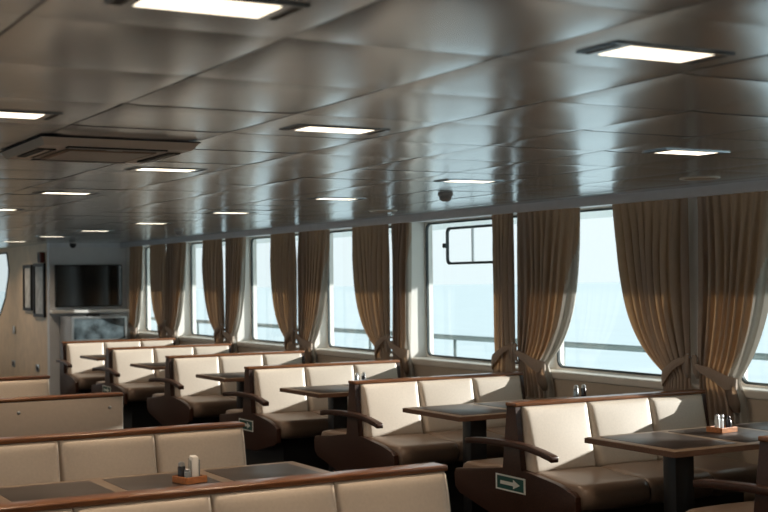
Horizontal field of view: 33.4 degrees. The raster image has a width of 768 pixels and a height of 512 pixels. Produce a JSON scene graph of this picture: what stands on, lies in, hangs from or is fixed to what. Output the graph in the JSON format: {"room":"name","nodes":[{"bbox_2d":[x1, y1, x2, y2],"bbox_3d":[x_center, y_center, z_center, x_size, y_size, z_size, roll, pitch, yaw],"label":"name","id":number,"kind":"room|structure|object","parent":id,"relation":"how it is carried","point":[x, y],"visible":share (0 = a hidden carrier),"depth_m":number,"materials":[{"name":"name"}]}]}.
{"room":"ship interior","nodes":[
{"label":"ship interior","id":0,"kind":"room"},
{"bbox_2d":[0,243,47,376],"bbox_3d":[-6.145,0.969,20.541,0.100,2.160,6.130,0,-1,-29],"label":"wall partition","id":1,"kind":"structure","parent":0,"point":[28,347],"depth_m":19.18,"materials":[{"name":"beige laminate"}]},
{"bbox_2d":[23,265,32,310],"bbox_3d":[-5.204,0.464,18.725,0.034,0.670,0.480,0,-1,-29],"label":"picture","id":2,"kind":"object","parent":1,"relation":"attached to","point":[27,269],"visible":1,"depth_m":18.71,"materials":[{"name":"black metal"}]},
{"bbox_2d":[25,268,29,307],"bbox_3d":[-5.195,0.464,18.730,0.013,0.580,0.390,0,-1,-29],"label":"print","id":3,"kind":"object","parent":2,"relation":"attached to","point":[27,270],"depth_m":18.76},
{"bbox_2d":[33,263,45,316],"bbox_3d":[-4.883,0.485,18.153,0.034,0.760,0.590,0,-1,-29],"label":"picture","id":4,"kind":"object","parent":1,"relation":"attached to","point":[39,269],"visible":1,"depth_m":18.16,"materials":[{"name":"black metal"}]},
{"bbox_2d":[35,266,42,313],"bbox_3d":[-4.874,0.485,18.158,0.013,0.670,0.500,0,-1,-29],"label":"print","id":5,"kind":"object","parent":4,"relation":"attached to","point":[38,269],"depth_m":18.16},
{"bbox_2d":[47,243,126,394],"bbox_3d":[-4.070,0.899,18.123,1.350,2.160,0.120,0,-1,-29],"label":"wall","id":6,"kind":"structure","parent":0,"point":[55,255],"depth_m":17.85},
{"bbox_2d":[49,243,119,246],"bbox_3d":[-4.153,-0.152,18.011,1.100,0.060,0.040,0,-1,-29],"label":"trim","id":7,"kind":"structure","parent":6,"relation":"attached to","point":[50,244],"depth_m":17.98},
{"bbox_2d":[55,265,121,307],"bbox_3d":[-4.146,0.418,17.980,0.950,0.590,0.077,0,-1,-29],"label":"television","id":8,"kind":"object","parent":6,"relation":"attached to","point":[75,285],"visible":1,"depth_m":17.94,"materials":[{"name":"black plastic"}]},
{"bbox_2d":[50,309,128,313],"bbox_3d":[-4.117,0.772,17.945,1.095,0.040,0.150,0,-1,-29],"label":"shelf","id":9,"kind":"object","parent":6,"relation":"attached to","point":[93,310],"visible":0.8,"depth_m":17.86,"materials":[{"name":"paint"}]},
{"bbox_2d":[0,0,767,248],"bbox_3d":[-5.278,-0.331,9.153,11.637,0.010,27.828,0,-1,-29],"label":"ceiling","id":10,"kind":"structure","parent":0,"point":[79,70],"depth_m":4.11,"materials":[{"name":"metal"}]},
{"bbox_2d":[0,110,62,119],"bbox_3d":[-1.260,-0.464,4.191,0.380,0.005,0.160,0,-1,-29],"label":"recessed light","id":11,"kind":"object","parent":10,"relation":"in","point":[3,114],"visible":1,"depth_m":4.22,"materials":[{"name":"white"}]},
{"bbox_2d":[0,112,43,118],"bbox_3d":[-1.260,-0.464,4.191,0.272,0.002,0.128,0,-1,-29],"label":"diffuser","id":12,"kind":"object","parent":11,"relation":"attached to","point":[14,115],"depth_m":4.22,"materials":[{"name":"white"}]},
{"bbox_2d":[0,135,200,163],"bbox_3d":[-1.176,-0.426,5.258,0.636,0.042,0.686,0,-1,-29],"label":"air conditioner","id":13,"kind":"object","parent":10,"relation":"attached to","point":[52,148],"visible":1,"depth_m":5.08,"materials":[{"name":"plastic"}]},
{"bbox_2d":[40,149,155,161],"bbox_3d":[-1.176,-0.411,5.258,0.370,0.007,0.400,0,-1,-29],"label":"grille","id":14,"kind":"object","parent":13,"relation":"attached to","point":[59,154],"depth_m":5.20,"materials":[{"name":"plastic"}]},
{"bbox_2d":[123,167,207,172],"bbox_3d":[-1.081,-0.427,6.344,0.380,0.005,0.160,0,-1,-29],"label":"recessed light","id":15,"kind":"object","parent":10,"relation":"in","point":[131,168],"visible":1,"depth_m":6.32,"materials":[{"name":"white"}]},
{"bbox_2d":[138,168,193,171],"bbox_3d":[-1.081,-0.426,6.344,0.272,0.002,0.128,0,-1,-29],"label":"diffuser","id":16,"kind":"object","parent":15,"relation":"attached to","point":[139,169],"depth_m":6.32,"materials":[{"name":"white"}]},
{"bbox_2d":[104,0,310,21],"bbox_3d":[-0.354,-0.504,2.579,0.380,0.005,0.160,0,-1,-29],"label":"recessed light","id":17,"kind":"object","parent":10,"relation":"in","point":[245,9],"visible":1,"depth_m":2.59,"materials":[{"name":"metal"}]},
{"bbox_2d":[133,0,281,17],"bbox_3d":[-0.354,-0.504,2.579,0.272,0.002,0.128,0,-1,-29],"label":"diffuser","id":18,"kind":"object","parent":17,"relation":"attached to","point":[224,8],"depth_m":2.59,"materials":[{"name":"white"}]},
{"bbox_2d":[279,124,389,134],"bbox_3d":[-0.183,-0.467,4.745,0.380,0.005,0.160,0,-1,-29],"label":"recessed light","id":19,"kind":"object","parent":10,"relation":"in","point":[304,128],"visible":1,"depth_m":4.73,"materials":[{"name":"white"}]},
{"bbox_2d":[294,127,373,133],"bbox_3d":[-0.183,-0.466,4.745,0.272,0.002,0.128,0,-1,-29],"label":"diffuser","id":20,"kind":"object","parent":19,"relation":"attached to","point":[343,130],"depth_m":4.74,"materials":[{"name":"white"}]},
{"bbox_2d":[0,0,767,244],"bbox_3d":[-5.126,-0.387,9.176,11.950,0.088,27.400,0,-1,-29],"label":"trim","id":21,"kind":"structure","parent":10,"relation":"attached to","point":[40,3],"depth_m":4.78,"materials":[{"name":"black"}]},
{"bbox_2d":[433,179,503,183],"bbox_3d":[0.487,-0.428,7.340,0.380,0.005,0.160,0,-1,-29],"label":"recessed light","id":22,"kind":"object","parent":10,"relation":"in","point":[444,180],"visible":1,"depth_m":7.32,"materials":[{"name":"white"}]},
{"bbox_2d":[576,42,735,64],"bbox_3d":[0.681,-0.505,3.206,0.380,0.005,0.160,0,-1,-29],"label":"recessed light","id":23,"kind":"object","parent":10,"relation":"in","point":[624,50],"visible":1,"depth_m":3.19,"materials":[{"name":"white"}]},
{"bbox_2d":[598,46,711,61],"bbox_3d":[0.681,-0.505,3.206,0.272,0.002,0.128,0,-1,-29],"label":"diffuser","id":24,"kind":"object","parent":23,"relation":"attached to","point":[645,53],"depth_m":3.20,"materials":[{"name":"white"}]},
{"bbox_2d":[642,149,729,155],"bbox_3d":[1.364,-0.467,5.779,0.380,0.005,0.160,0,-1,-29],"label":"recessed light","id":25,"kind":"object","parent":10,"relation":"in","point":[661,151],"visible":1,"depth_m":5.76,"materials":[{"name":"white"}]},
{"bbox_2d":[658,150,713,154],"bbox_3d":[1.364,-0.466,5.779,0.272,0.002,0.128,0,-1,-29],"label":"diffuser","id":26,"kind":"object","parent":25,"relation":"attached to","point":[675,152],"depth_m":5.76,"materials":[{"name":"white"}]},
{"bbox_2d":[126,198,747,384],"bbox_3d":[1.469,0.668,9.384,0.250,2.170,20.950,0,-1,-29],"label":"wall","id":27,"kind":"structure","parent":0,"point":[418,292],"depth_m":11.46,"materials":[{"name":"white paint"}]},
{"bbox_2d":[128,246,142,338],"bbox_3d":[-3.445,0.566,17.723,0.127,1.397,0.514,0,-1,-25],"label":"curtain","id":28,"kind":"object","parent":27,"relation":"hanging from","point":[136,253],"visible":0.88,"depth_m":17.70,"materials":[{"name":"brown fabric"}]},
{"bbox_2d":[145,246,157,332],"bbox_3d":[-2.997,0.450,17.450,0.022,1.199,1.485,0,-1,-29],"label":"window","id":29,"kind":"structure","parent":27,"relation":"in","point":[146,247],"depth_m":18.07,"materials":[{"name":"white paint"}]},
{"bbox_2d":[150,244,166,337],"bbox_3d":[-2.991,0.546,16.934,0.131,1.397,0.639,0,-1,-29],"label":"curtain","id":30,"kind":"object","parent":27,"relation":"hanging from","point":[157,252],"visible":0.81,"depth_m":16.84,"materials":[{"name":"brown fabric"}]},
{"bbox_2d":[164,242,185,344],"bbox_3d":[-2.653,0.531,16.338,0.126,1.397,0.679,0,-1,-29],"label":"curtain","id":31,"kind":"object","parent":27,"relation":"hanging from","point":[175,265],"visible":0.88,"depth_m":16.33,"materials":[{"name":"brown fabric"}]},
{"bbox_2d":[190,240,224,338],"bbox_3d":[-2.084,0.409,15.824,0.022,1.199,1.665,0,-1,-29],"label":"window","id":32,"kind":"structure","parent":27,"relation":"in","point":[192,243],"depth_m":16.52,"materials":[{"name":"white paint"}]},
{"bbox_2d":[202,239,224,343],"bbox_3d":[-2.027,0.503,15.220,0.130,1.397,0.615,0,-1,-29],"label":"curtain","id":33,"kind":"object","parent":27,"relation":"hanging from","point":[212,250],"visible":0.86,"depth_m":15.13,"materials":[{"name":"brown fabric"}]},
{"bbox_2d":[222,237,245,352],"bbox_3d":[-1.721,0.490,14.677,0.127,1.397,0.580,0,-1,-29],"label":"curtain","id":34,"kind":"object","parent":27,"relation":"hanging from","point":[235,248],"visible":0.88,"depth_m":14.65,"materials":[{"name":"brown fabric"}]},
{"bbox_2d":[250,233,298,344],"bbox_3d":[-1.127,0.366,14.120,0.022,1.199,1.665,0,-1,-29],"label":"window","id":35,"kind":"structure","parent":27,"relation":"in","point":[296,234],"depth_m":14.82,"materials":[{"name":"white paint"}]},
{"bbox_2d":[270,233,296,350],"bbox_3d":[-1.067,0.461,13.510,0.129,1.397,0.601,0,-1,-29],"label":"curtain","id":36,"kind":"object","parent":27,"relation":"hanging from","point":[283,258],"visible":0.94,"depth_m":13.41,"materials":[{"name":"brown fabric"}]},
{"bbox_2d":[295,230,329,363],"bbox_3d":[-0.720,0.445,12.892,0.130,1.397,0.685,0,-1,-29],"label":"curtain","id":37,"kind":"object","parent":27,"relation":"hanging from","point":[313,257],"visible":0.91,"depth_m":12.89,"materials":[{"name":"brown fabric"}]},
{"bbox_2d":[327,225,392,353],"bbox_3d":[-0.169,0.324,12.416,0.022,1.199,1.665,0,-1,-29],"label":"window","id":38,"kind":"structure","parent":27,"relation":"in","point":[343,230],"depth_m":13.09,"materials":[{"name":"white paint"}]},
{"bbox_2d":[352,224,389,359],"bbox_3d":[-0.127,0.419,11.835,0.130,1.397,0.719,0,-1,-29],"label":"curtain","id":39,"kind":"object","parent":27,"relation":"hanging from","point":[370,244],"visible":0.9,"depth_m":11.73,"materials":[{"name":"brown fabric"}]},
{"bbox_2d":[387,222,413,377],"bbox_3d":[0.135,0.407,11.351,0.116,1.397,0.374,0,-1,-24],"label":"curtain","id":40,"kind":"object","parent":27,"relation":"hanging from","point":[401,233],"visible":0.95,"depth_m":11.30,"materials":[{"name":"brown fabric"}]},
{"bbox_2d":[120,180,767,247],"bbox_3d":[1.355,-0.380,9.231,0.095,0.072,20.750,0,-1,-29],"label":"trim","id":41,"kind":"structure","parent":27,"relation":"attached to","point":[760,185],"depth_m":9.87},
{"bbox_2d":[127,331,767,399],"bbox_3d":[1.501,0.874,9.282,0.255,0.055,20.750,0,-1,-29],"label":"trim","id":42,"kind":"structure","parent":27,"relation":"attached to","point":[751,392],"depth_m":10.42,"materials":[{"name":"paint"}]},
{"bbox_2d":[127,335,767,501],"bbox_3d":[1.411,1.281,9.221,0.012,0.760,20.750,0,-1,-29],"label":"trim","id":43,"kind":"structure","parent":27,"relation":"attached to","point":[758,409],"depth_m":9.11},
{"bbox_2d":[425,215,517,364],"bbox_3d":[0.768,0.281,10.700,0.068,1.199,1.665,0,-1,-29],"label":"window","id":44,"kind":"structure","parent":27,"relation":"in","point":[427,224],"depth_m":11.08,"materials":[{"name":"white paint"}]},
{"bbox_2d":[491,213,515,372],"bbox_3d":[0.909,0.372,9.970,0.117,1.397,0.356,0,-1,-35],"label":"curtain","id":45,"kind":"object","parent":27,"relation":"hanging from","point":[502,360],"visible":0.91,"depth_m":9.91,"materials":[{"name":"brown fabric"}]},
{"bbox_2d":[513,208,579,397],"bbox_3d":[1.198,0.360,9.478,0.128,1.397,0.777,0,-1,-29],"label":"curtain","id":46,"kind":"object","parent":27,"relation":"hanging from","point":[548,241],"visible":0.98,"depth_m":9.48,"materials":[{"name":"brown fabric"}]},
{"bbox_2d":[556,206,660,377],"bbox_3d":[1.708,0.240,9.073,0.022,1.199,1.615,0,-1,-29],"label":"window","id":47,"kind":"structure","parent":27,"relation":"in","point":[559,365],"depth_m":9.31,"materials":[{"name":"white paint"}]},
{"bbox_2d":[612,198,691,390],"bbox_3d":[1.761,0.335,8.477,0.127,1.397,0.783,0,-1,-29],"label":"curtain","id":48,"kind":"object","parent":27,"relation":"hanging from","point":[652,237],"visible":0.91,"depth_m":8.38,"materials":[{"name":"brown fabric"}]},
{"bbox_2d":[691,191,767,423],"bbox_3d":[2.132,0.318,7.814,0.130,1.397,0.686,0,-1,-29],"label":"curtain","id":49,"kind":"object","parent":27,"relation":"hanging from","point":[732,228],"visible":0.95,"depth_m":7.82,"materials":[{"name":"brown fabric"}]},
{"bbox_3d":[-5.121,1.888,9.122,12.000,0.120,27.400,0,-1,-29],"label":"floor","id":50,"kind":"structure","parent":0,"visible":0},
{"bbox_2d":[0,375,49,397],"bbox_3d":[-3.370,1.359,9.270,1.894,0.902,1.212,0,-1,-29],"label":"bench","id":51,"kind":"object","parent":50,"relation":"on","point":[36,385],"visible":0.3,"depth_m":9.58,"materials":[{"name":"leather"}]},
{"bbox_2d":[0,392,122,436],"bbox_3d":[-2.630,1.326,7.939,1.891,0.902,0.659,0,-1,-29],"label":"bench","id":52,"kind":"object","parent":50,"relation":"on","point":[67,413],"visible":0.42,"depth_m":7.93,"materials":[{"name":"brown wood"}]},
{"bbox_2d":[59,315,126,394],"bbox_3d":[-4.014,1.399,17.708,0.780,1.145,0.596,0,-1,-29],"label":"base cabinet","id":53,"kind":"object","parent":50,"relation":"on","point":[102,327],"visible":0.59,"depth_m":17.47,"materials":[{"name":"silver metal"}]},
{"bbox_2d":[56,338,175,394],"bbox_3d":[-3.119,1.467,15.393,1.457,0.902,0.706,0,-1,-29],"label":"bench","id":54,"kind":"object","parent":50,"relation":"on","point":[77,376],"visible":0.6,"depth_m":15.28,"materials":[{"name":"beige leather"}]},
{"bbox_2d":[66,342,104,373],"bbox_3d":[-3.565,1.230,15.339,0.456,0.374,0.124,0,-1,-29],"label":"backrest cushion","id":55,"kind":"object","parent":54,"relation":"on","point":[74,350],"depth_m":15.30,"materials":[{"name":"beige leather"}]},
{"bbox_2d":[70,372,104,389],"bbox_3d":[-3.425,1.472,15.091,0.456,0.172,0.480,0,-1,-29],"label":"seat cushion","id":56,"kind":"object","parent":54,"relation":"on","point":[78,380],"depth_m":14.88,"materials":[{"name":"beige leather"}]},
{"bbox_2d":[104,341,139,364],"bbox_3d":[-3.164,1.230,15.564,0.456,0.374,0.124,0,-1,-29],"label":"backrest cushion","id":57,"kind":"object","parent":54,"relation":"on","point":[107,344],"depth_m":15.57,"materials":[{"name":"beige leather"}]},
{"bbox_2d":[140,340,172,345],"bbox_3d":[-2.780,1.229,15.780,0.417,0.374,0.124,0,-1,-29],"label":"backrest cushion","id":58,"kind":"object","parent":54,"relation":"on","point":[142,342],"depth_m":15.79,"materials":[{"name":"beige leather"}]},
{"bbox_2d":[0,421,245,486],"bbox_3d":[-1.509,1.275,5.900,1.849,0.902,1.212,0,-1,-29],"label":"bench","id":59,"kind":"object","parent":50,"relation":"on","point":[59,457],"visible":0.48,"depth_m":5.96,"materials":[{"name":"leather"}]},
{"bbox_2d":[0,441,58,486],"bbox_3d":[-1.668,1.032,5.717,0.454,0.374,0.124,0,-1,-29],"label":"backrest cushion","id":60,"kind":"object","parent":59,"relation":"on","point":[21,462],"depth_m":5.76,"materials":[{"name":"beige leather"}]},
{"bbox_2d":[58,434,154,481],"bbox_3d":[-1.269,1.032,5.941,0.454,0.374,0.124,0,-1,-29],"label":"backrest cushion","id":61,"kind":"object","parent":59,"relation":"on","point":[80,456],"depth_m":5.93,"materials":[{"name":"beige leather"}]},
{"bbox_2d":[154,427,244,472],"bbox_3d":[-0.870,1.031,6.165,0.454,0.374,0.124,0,-1,-29],"label":"backrest cushion","id":62,"kind":"object","parent":59,"relation":"on","point":[215,447],"depth_m":6.16,"materials":[{"name":"beige leather"}]},
{"bbox_2d":[130,362,165,369],"bbox_3d":[-1.826,1.484,13.323,1.448,0.762,0.688,0,-1,-29],"label":"table","id":63,"kind":"object","parent":50,"relation":"on","point":[157,365],"visible":0.11,"depth_m":12.96,"materials":[{"name":"brown wood"}]},
{"bbox_2d":[91,343,231,428],"bbox_3d":[-2.362,1.434,14.045,1.457,0.902,1.212,0,-1,-29],"label":"bench","id":64,"kind":"object","parent":50,"relation":"on","point":[135,386],"visible":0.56,"depth_m":13.70,"materials":[{"name":"leather"}]},
{"bbox_2d":[112,348,154,383],"bbox_3d":[-2.683,1.191,13.770,0.456,0.374,0.124,0,-1,-29],"label":"backrest cushion","id":65,"kind":"object","parent":64,"relation":"on","point":[122,358],"depth_m":13.73,"materials":[{"name":"beige leather"}]},
{"bbox_2d":[117,382,164,401],"bbox_3d":[-2.544,1.433,13.522,0.456,0.172,0.480,0,-1,-29],"label":"seat cushion","id":66,"kind":"object","parent":64,"relation":"on","point":[132,391],"depth_m":13.32,"materials":[{"name":"beige leather"}]},
{"bbox_2d":[153,347,193,381],"bbox_3d":[-2.282,1.190,13.995,0.456,0.374,0.124,0,-1,-29],"label":"backrest cushion","id":67,"kind":"object","parent":64,"relation":"on","point":[159,353],"depth_m":13.95,"materials":[{"name":"beige leather"}]},
{"bbox_2d":[193,346,228,354],"bbox_3d":[-1.898,1.190,14.211,0.417,0.374,0.124,0,-1,-29],"label":"backrest cushion","id":68,"kind":"object","parent":64,"relation":"on","point":[196,349],"depth_m":14.22,"materials":[{"name":"beige leather"}]},
{"bbox_2d":[0,461,329,502],"bbox_3d":[-1.053,1.326,5.146,1.908,0.762,0.808,0,-1,-29],"label":"table","id":69,"kind":"object","parent":50,"relation":"on","point":[27,492],"visible":0.38,"depth_m":5.39,"materials":[{"name":"brown wood"}]},
{"bbox_2d":[172,474,206,484],"bbox_3d":[-0.812,0.932,5.360,0.108,0.028,0.108,0,-1,-44],"label":"tray","id":70,"kind":"object","parent":69,"relation":"on","point":[202,478],"visible":0.89,"depth_m":5.32,"materials":[{"name":"brown wood"}]},
{"bbox_2d":[188,455,199,476],"bbox_3d":[-0.797,0.888,5.376,0.040,0.098,0.076,0,-1,-17],"label":"napkin holder","id":71,"kind":"object","parent":70,"relation":"on","point":[193,461],"visible":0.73,"depth_m":5.34,"materials":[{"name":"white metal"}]},
{"bbox_2d":[196,372,244,408],"bbox_3d":[-0.906,1.443,11.684,1.448,0.762,0.688,0,-1,-29],"label":"table","id":72,"kind":"object","parent":50,"relation":"on","point":[238,377],"visible":0.13,"depth_m":11.43,"materials":[{"name":"wood"}]},
{"bbox_2d":[0,462,450,511],"bbox_3d":[-0.605,1.236,4.367,1.894,0.902,1.212,0,-1,-29],"label":"bench","id":73,"kind":"object","parent":50,"relation":"on","point":[423,487],"visible":1,"depth_m":4.47,"materials":[{"name":"leather"}]},
{"bbox_2d":[72,495,208,511],"bbox_3d":[-0.769,0.993,4.181,0.465,0.374,0.124,0,-1,-29],"label":"backrest cushion","id":74,"kind":"object","parent":73,"relation":"on","point":[136,503],"depth_m":4.21,"materials":[{"name":"beige leather"}]},
{"bbox_2d":[209,482,334,511],"bbox_3d":[-0.360,0.993,4.411,0.465,0.374,0.124,0,-1,-29],"label":"backrest cushion","id":75,"kind":"object","parent":73,"relation":"on","point":[268,496],"depth_m":4.43,"materials":[{"name":"beige leather"}]},
{"bbox_2d":[333,471,448,511],"bbox_3d":[0.049,0.992,4.641,0.465,0.374,0.124,0,-1,-29],"label":"backrest cushion","id":76,"kind":"object","parent":73,"relation":"on","point":[360,491],"depth_m":4.65,"materials":[{"name":"beige leather"}]},
{"bbox_2d":[147,350,304,425],"bbox_3d":[-1.441,1.393,12.406,1.457,0.902,1.212,0,-1,-29],"label":"bench","id":77,"kind":"object","parent":50,"relation":"on","point":[186,398],"visible":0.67,"depth_m":12.10,"materials":[{"name":"leather"}]},
{"bbox_2d":[172,357,220,396],"bbox_3d":[-1.763,1.150,12.131,0.456,0.374,0.124,0,-1,-29],"label":"backrest cushion","id":78,"kind":"object","parent":77,"relation":"on","point":[184,369],"depth_m":12.09,"materials":[{"name":"beige leather"}]},
{"bbox_2d":[179,395,236,417],"bbox_3d":[-1.623,1.392,11.884,0.456,0.172,0.480,0,-1,-29],"label":"seat cushion","id":79,"kind":"object","parent":77,"relation":"on","point":[198,406],"depth_m":11.70,"materials":[{"name":"beige leather"}]},
{"bbox_2d":[218,355,262,394],"bbox_3d":[-1.362,1.149,12.357,0.456,0.374,0.124,0,-1,-29],"label":"backrest cushion","id":80,"kind":"object","parent":77,"relation":"on","point":[226,363],"depth_m":12.31,"materials":[{"name":"beige leather"}]},
{"bbox_2d":[262,353,301,365],"bbox_3d":[-0.978,1.149,12.572,0.417,0.374,0.124,0,-1,-29],"label":"backrest cushion","id":81,"kind":"object","parent":77,"relation":"on","point":[267,358],"depth_m":12.57,"materials":[{"name":"beige leather"}]},
{"bbox_2d":[219,359,400,470],"bbox_3d":[-0.516,1.351,10.758,1.457,0.902,1.212,0,-1,-29],"label":"bench","id":82,"kind":"object","parent":50,"relation":"on","point":[286,426],"visible":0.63,"depth_m":10.42,"materials":[{"name":"leather"}]},
{"bbox_2d":[253,367,307,414],"bbox_3d":[-0.838,1.109,10.484,0.456,0.374,0.124,0,-1,-29],"label":"backrest cushion","id":83,"kind":"object","parent":82,"relation":"on","point":[267,381],"depth_m":10.45,"materials":[{"name":"beige leather"}]},
{"bbox_2d":[261,411,327,438],"bbox_3d":[-0.698,1.351,10.236,0.456,0.172,0.480,0,-1,-29],"label":"seat cushion","id":84,"kind":"object","parent":82,"relation":"on","point":[289,424],"depth_m":10.06,"materials":[{"name":"beige leather"}]},
{"bbox_2d":[304,365,353,411],"bbox_3d":[-0.437,1.108,10.709,0.456,0.374,0.124,0,-1,-29],"label":"backrest cushion","id":85,"kind":"object","parent":82,"relation":"on","point":[314,375],"depth_m":10.67,"materials":[{"name":"beige leather"}]},
{"bbox_2d":[353,363,397,379],"bbox_3d":[-0.053,1.108,10.925,0.417,0.374,0.124,0,-1,-29],"label":"backrest cushion","id":86,"kind":"object","parent":82,"relation":"on","point":[372,370],"depth_m":10.93,"materials":[{"name":"beige leather"}]},
{"bbox_2d":[280,384,348,471],"bbox_3d":[-0.015,1.404,10.098,1.448,0.762,0.688,0,-1,-29],"label":"table","id":87,"kind":"object","parent":50,"relation":"on","point":[337,395],"visible":0.29,"depth_m":9.86,"materials":[{"name":"grey laminate"}]},
{"bbox_2d":[314,371,525,511],"bbox_3d":[0.380,1.312,9.163,1.457,0.902,1.212,0,-1,-29],"label":"bench","id":88,"kind":"object","parent":50,"relation":"on","point":[378,432],"visible":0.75,"depth_m":8.87,"materials":[{"name":"leather"}]},
{"bbox_2d":[321,428,346,435],"bbox_3d":[-0.161,1.327,9.279,0.456,0.172,0.480,0,-1,-29],"label":"seat cushion","id":89,"kind":"object","parent":88,"relation":"on","point":[335,431],"depth_m":9.23,"materials":[{"name":"beige leather"}]},
{"bbox_2d":[359,381,422,436],"bbox_3d":[0.058,1.069,8.889,0.456,0.374,0.124,0,-1,-29],"label":"backrest cushion","id":90,"kind":"object","parent":88,"relation":"on","point":[383,401],"depth_m":8.86,"materials":[{"name":"beige leather"}]},
{"bbox_2d":[369,433,458,465],"bbox_3d":[0.198,1.311,8.641,0.456,0.172,0.480,0,-1,-29],"label":"seat cushion","id":91,"kind":"object","parent":88,"relation":"on","point":[407,448],"depth_m":8.50,"materials":[{"name":"beige leather"}]},
{"bbox_2d":[417,378,474,433],"bbox_3d":[0.459,1.069,9.114,0.456,0.374,0.124,0,-1,-29],"label":"backrest cushion","id":92,"kind":"object","parent":88,"relation":"on","point":[430,391],"depth_m":9.07,"materials":[{"name":"beige leather"}]},
{"bbox_2d":[426,430,504,461],"bbox_3d":[0.599,1.310,8.866,0.456,0.172,0.480,0,-1,-29],"label":"seat cushion","id":93,"kind":"object","parent":88,"relation":"on","point":[455,436],"depth_m":8.73,"materials":[{"name":"beige leather"}]},
{"bbox_2d":[487,426,504,435],"bbox_3d":[0.983,1.310,9.082,0.417,0.172,0.480,0,-1,-29],"label":"seat cushion","id":94,"kind":"object","parent":88,"relation":"on","point":[500,430],"depth_m":9.10,"materials":[{"name":"beige leather"}]},
{"bbox_2d":[472,375,522,427],"bbox_3d":[0.843,1.068,9.329,0.417,0.374,0.124,0,-1,-29],"label":"backrest cushion","id":95,"kind":"object","parent":88,"relation":"on","point":[485,388],"depth_m":9.31,"materials":[{"name":"beige leather"}]},
{"bbox_2d":[403,396,570,511],"bbox_3d":[0.925,1.362,8.424,1.448,0.762,0.688,0,-1,-29],"label":"table","id":96,"kind":"object","parent":50,"relation":"on","point":[473,416],"visible":0.43,"depth_m":8.19,"materials":[{"name":"grey laminate"}]},
{"bbox_2d":[454,389,757,511],"bbox_3d":[1.312,1.270,7.503,1.457,0.902,1.212,0,-1,-29],"label":"bench","id":97,"kind":"object","parent":50,"relation":"on","point":[544,444],"visible":0.88,"depth_m":7.22,"materials":[{"name":"leather"}]},
{"bbox_2d":[463,457,502,467],"bbox_3d":[0.772,1.286,7.619,0.456,0.172,0.480,0,-1,-29],"label":"seat cushion","id":98,"kind":"object","parent":97,"relation":"on","point":[494,462],"depth_m":7.57,"materials":[{"name":"beige leather"}]},
{"bbox_2d":[496,473,525,494],"bbox_3d":[0.707,1.276,7.176,0.005,0.088,0.288,0,-1,-29],"label":"arrow sign","id":99,"kind":"object","parent":97,"relation":"attached to","point":[503,482],"visible":1,"depth_m":7.17,"materials":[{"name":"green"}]},
{"bbox_2d":[520,402,594,472],"bbox_3d":[0.991,1.028,7.228,0.456,0.374,0.124,0,-1,-29],"label":"backrest cushion","id":100,"kind":"object","parent":97,"relation":"on","point":[560,429],"depth_m":7.20,"materials":[{"name":"beige leather"}]},
{"bbox_2d":[535,466,649,511],"bbox_3d":[1.130,1.270,6.980,0.456,0.172,0.480,0,-1,-29],"label":"seat cushion","id":101,"kind":"object","parent":97,"relation":"on","point":[596,488],"depth_m":6.84,"materials":[{"name":"brown leather"}]},
{"bbox_2d":[586,398,656,466],"bbox_3d":[1.392,1.027,7.453,0.456,0.374,0.124,0,-1,-29],"label":"backrest cushion","id":102,"kind":"object","parent":97,"relation":"on","point":[605,416],"depth_m":7.42,"materials":[{"name":"beige leather"}]},
{"bbox_2d":[600,460,713,503],"bbox_3d":[1.531,1.269,7.206,0.456,0.172,0.480,0,-1,-29],"label":"seat cushion","id":103,"kind":"object","parent":97,"relation":"on","point":[651,471],"depth_m":7.11,"materials":[{"name":"brown leather"}]},
{"bbox_2d":[648,394,706,459],"bbox_3d":[1.776,1.026,7.669,0.417,0.374,0.124,0,-1,-29],"label":"backrest cushion","id":104,"kind":"object","parent":97,"relation":"on","point":[666,411],"depth_m":7.66,"materials":[{"name":"beige leather"}]},
{"bbox_2d":[662,454,757,495],"bbox_3d":[1.915,1.268,7.421,0.417,0.172,0.480,0,-1,-29],"label":"seat cushion","id":105,"kind":"object","parent":97,"relation":"on","point":[718,467],"depth_m":7.25,"materials":[{"name":"brown leather"}]},
{"bbox_2d":[584,421,767,511],"bbox_3d":[1.855,1.321,6.768,1.448,0.762,0.688,0,-1,-29],"label":"table","id":106,"kind":"object","parent":50,"relation":"on","point":[678,448],"visible":0.86,"depth_m":6.54,"materials":[{"name":"brown wood"}]},
{"bbox_2d":[686,435,767,511],"bbox_3d":[2.248,1.228,5.838,1.457,0.902,1.212,0,-1,-29],"label":"bench","id":107,"kind":"object","parent":50,"relation":"on","point":[760,489],"visible":1,"depth_m":5.57,"materials":[{"name":"brown wood"}]},
{"bbox_2d":[686,501,753,511],"bbox_3d":[1.707,1.244,5.954,0.456,0.172,0.480,0,-1,-29],"label":"seat cushion","id":108,"kind":"object","parent":107,"relation":"on","point":[748,506],"depth_m":5.99,"materials":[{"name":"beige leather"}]},
{"label":"outside","id":109,"kind":"structure","parent":0,"visible":0},
{"bbox_3d":[1.806,1.969,11.290,2.200,0.130,34.000,0,-1,-29],"label":"deck","id":110,"kind":"object","parent":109,"visible":0},
{"bbox_2d":[151,317,767,365],"bbox_3d":[2.724,1.333,10.674,0.056,1.098,28.000,0,-1,-29],"label":"deck railing","id":111,"kind":"object","parent":110,"relation":"on","point":[757,356],"visible":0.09,"depth_m":13.58,"materials":[{"name":"metal"}]},
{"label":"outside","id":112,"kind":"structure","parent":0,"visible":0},
{"bbox_2d":[0,282,767,382],"bbox_3d":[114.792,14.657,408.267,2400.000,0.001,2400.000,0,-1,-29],"label":"sea","id":113,"kind":"structure","parent":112,"point":[600,315],"depth_m":240.77,"materials":[{"name":"liquid"}]},
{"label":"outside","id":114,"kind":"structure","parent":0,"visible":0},
{"bbox_2d":[196,210,612,247],"bbox_3d":[1.950,-0.525,11.433,2.600,0.180,34.000,0,-1,-29],"label":"roof","id":115,"kind":"structure","parent":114,"point":[606,213],"depth_m":14.69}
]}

